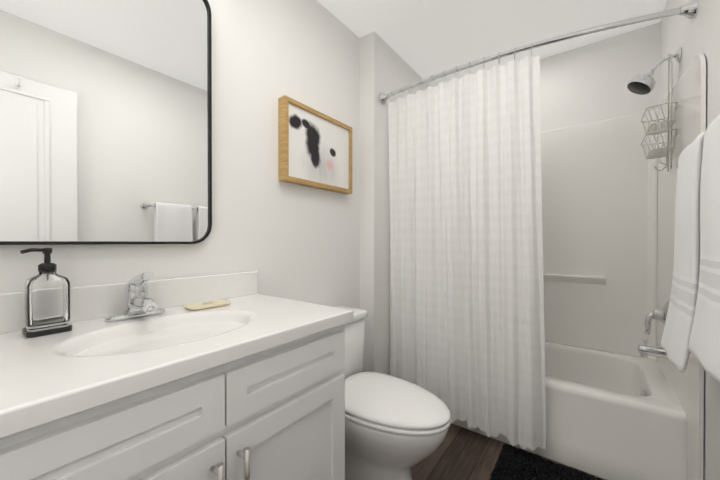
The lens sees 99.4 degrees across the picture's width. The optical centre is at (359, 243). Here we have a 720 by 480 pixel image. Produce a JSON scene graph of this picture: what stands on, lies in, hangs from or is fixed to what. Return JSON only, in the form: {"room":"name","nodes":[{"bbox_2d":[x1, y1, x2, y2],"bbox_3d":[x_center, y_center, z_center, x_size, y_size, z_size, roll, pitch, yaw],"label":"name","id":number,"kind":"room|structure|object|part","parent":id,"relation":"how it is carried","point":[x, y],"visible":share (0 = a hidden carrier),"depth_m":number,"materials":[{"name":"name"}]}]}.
{"room":"bathroom","nodes":[
{"label":"bathroom","id":0,"kind":"room"},
{"bbox_2d":[0,0,359,308],"bbox_3d":[-0.665,-0.128,1.189,0.100,2.400,2.070,0,0,37],"label":"wall","id":1,"kind":"structure","parent":0,"point":[290,241],"depth_m":1.41,"materials":[{"name":"white paint"}]},
{"bbox_2d":[0,0,211,244],"bbox_3d":[-0.824,-0.477,0.867,0.030,0.958,0.800,0,0,37],"label":"mirror","id":2,"kind":"object","parent":1,"relation":"attached to","point":[105,121],"visible":0.96,"depth_m":0.93,"materials":[{"name":"black metal"}]},
{"bbox_2d":[278,95,351,193],"bbox_3d":[-0.219,-0.502,1.655,0.050,0.398,0.511,0,0,37],"label":"picture frame","id":3,"kind":"object","parent":1,"relation":"attached to","point":[314,148],"visible":1,"depth_m":1.59,"materials":[{"name":"brown wood"}]},
{"bbox_2d":[360,31,429,374],"bbox_3d":[0.325,-0.136,2.412,0.213,2.400,1.075,0,0,37],"label":"wall","id":4,"kind":"structure","parent":0,"point":[385,68],"depth_m":1.97,"materials":[{"name":"white paint"}]},
{"bbox_2d":[317,0,666,86],"bbox_3d":[0.309,-1.378,1.121,1.730,0.100,3.145,0,0,37],"label":"ceiling","id":5,"kind":"structure","parent":0,"point":[423,39],"depth_m":1.85,"materials":[{"name":"white paint"}]},
{"bbox_2d":[411,423,605,479],"bbox_3d":[0.309,1.122,1.136,1.730,0.100,3.145,0,0,37],"label":"floor","id":6,"kind":"structure","parent":0,"point":[460,453],"depth_m":1.52,"materials":[{"name":"brown wood"}]},
{"bbox_2d":[0,271,353,479],"bbox_3d":[-0.585,0.600,0.726,0.586,0.950,1.169,0,0,37],"label":"bathroom vanity","id":7,"kind":"object","parent":6,"relation":"on","point":[276,413],"depth_m":0.70,"materials":[{"name":"white wood"}]},
{"bbox_2d":[20,248,71,337],"bbox_3d":[-0.799,0.117,0.776,0.082,0.214,0.089,0,0,37],"label":"soap dispenser","id":8,"kind":"object","parent":7,"relation":"on","point":[47,299],"visible":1,"depth_m":0.76,"materials":[{"name":"clear glass"}]},
{"bbox_2d":[104,271,165,321],"bbox_3d":[-0.653,0.151,0.915,0.153,0.144,0.156,0,0,37],"label":"faucet","id":9,"kind":"object","parent":7,"relation":"on","point":[139,302],"visible":1,"depth_m":0.91,"materials":[{"name":"silver metal"}]},
{"bbox_3d":[-0.596,0.243,0.732,0.558,0.237,1.169,0,0,37],"label":"bathroom vanity top","id":10,"kind":"part","parent":7,"relation":"part of","materials":[{"name":"white stone"}]},
{"bbox_2d":[183,300,230,309],"bbox_3d":[-0.542,0.215,1.086,0.084,0.014,0.140,0,0,37],"label":"soap dish","id":11,"kind":"object","parent":7,"relation":"on","point":[205,305],"visible":0.98,"depth_m":1.07,"materials":[{"name":"beige wood"}]},
{"bbox_2d":[336,306,450,479],"bbox_3d":[0.034,0.716,1.388,0.761,0.710,0.472,0,0,37],"label":"toilet","id":12,"kind":"object","parent":6,"relation":"on","point":[396,428],"visible":0.48,"depth_m":1.22,"materials":[{"name":"white ceramic"}]},
{"bbox_2d":[490,444,601,479],"bbox_3d":[0.877,1.051,1.220,0.669,0.039,0.508,0,0,37],"label":"bath rug","id":13,"kind":"object","parent":6,"relation":"on","point":[513,463],"visible":0.98,"depth_m":1.41,"materials":[{"name":"black fabric"}]},
{"bbox_2d":[452,341,686,479],"bbox_3d":[0.996,0.880,1.954,1.413,0.375,0.760,0,0,37],"label":"tub","id":14,"kind":"object","parent":6,"relation":"on","point":[613,416],"visible":0.52,"depth_m":1.43,"materials":[{"name":"white ceramic"}]},
{"bbox_2d":[540,22,659,131],"bbox_3d":[1.268,-0.135,2.309,1.417,2.400,0.107,0,0,37],"label":"wall","id":15,"kind":"structure","parent":0,"point":[588,83],"depth_m":2.01,"materials":[{"name":"white paint"}]},
{"bbox_2d":[541,54,705,479],"bbox_3d":[0.953,0.133,1.891,1.413,1.870,0.935,0,0,37],"label":"shower surround","id":16,"kind":"object","parent":15,"relation":"attached to","point":[608,206],"visible":0.48,"depth_m":1.94,"materials":[{"name":"white plastic"}]},
{"bbox_2d":[660,0,719,479],"bbox_3d":[0.961,-0.125,0.639,0.100,2.400,3.145,0,0,37],"label":"wall","id":17,"kind":"structure","parent":0,"point":[698,34],"depth_m":1.09,"materials":[{"name":"white paint"}]},
{"bbox_2d":[379,0,697,104],"bbox_3d":[0.730,-0.938,1.585,1.434,0.077,0.200,0,0,37],"label":"rod","id":18,"kind":"object","parent":17,"relation":"attached to","point":[688,10],"visible":1,"depth_m":1.40,"materials":[{"name":"silver metal"}]},
{"bbox_2d":[388,55,545,450],"bbox_3d":[0.517,0.049,1.683,0.870,1.891,0.094,0,0,37],"label":"shower curtain","id":19,"kind":"object","parent":18,"relation":"hanging from","point":[467,338],"visible":0.98,"depth_m":1.61,"materials":[{"name":"fabric"}]},
{"bbox_2d":[637,300,669,358],"bbox_3d":[1.484,0.421,1.534,0.137,0.298,0.167,0,0,37],"label":"faucet","id":20,"kind":"object","parent":17,"relation":"attached to","point":[645,350],"depth_m":1.52,"materials":[{"name":"silver metal"}]},
{"bbox_2d":[627,47,681,94],"bbox_3d":[1.423,-0.827,1.486,0.185,0.170,0.110,0,0,37],"label":"shower head","id":21,"kind":"object","parent":17,"relation":"attached to","point":[641,84],"visible":1,"depth_m":1.48},
{"bbox_2d":[640,53,677,170],"bbox_3d":[1.431,-0.625,1.467,0.107,0.551,0.235,0,0,37],"label":"caddy","id":22,"kind":"object","parent":21,"relation":"hanging from","point":[667,129],"visible":0.98,"depth_m":1.43,"materials":[{"name":"silver metal"}]},
{"bbox_3d":[0.952,-0.278,0.782,0.089,0.048,0.723,0,0,37],"label":"towel bar","id":23,"kind":"object","parent":17,"relation":"attached to","visible":0},
{"bbox_2d":[661,132,704,372],"bbox_3d":[0.994,0.025,0.921,0.098,0.664,0.264,0,0,37],"label":"hanging towel","id":24,"kind":"object","parent":23,"relation":"hanging from","point":[675,339],"visible":0.67,"depth_m":0.88,"materials":[{"name":"white fabric"}]},
{"bbox_2d":[689,115,719,382],"bbox_3d":[0.821,-0.008,0.679,0.084,0.594,0.288,0,0,37],"label":"hanging towel","id":25,"kind":"object","parent":23,"relation":"hanging from","point":[704,344],"visible":1,"depth_m":0.70,"materials":[{"name":"white fabric"}]}
]}

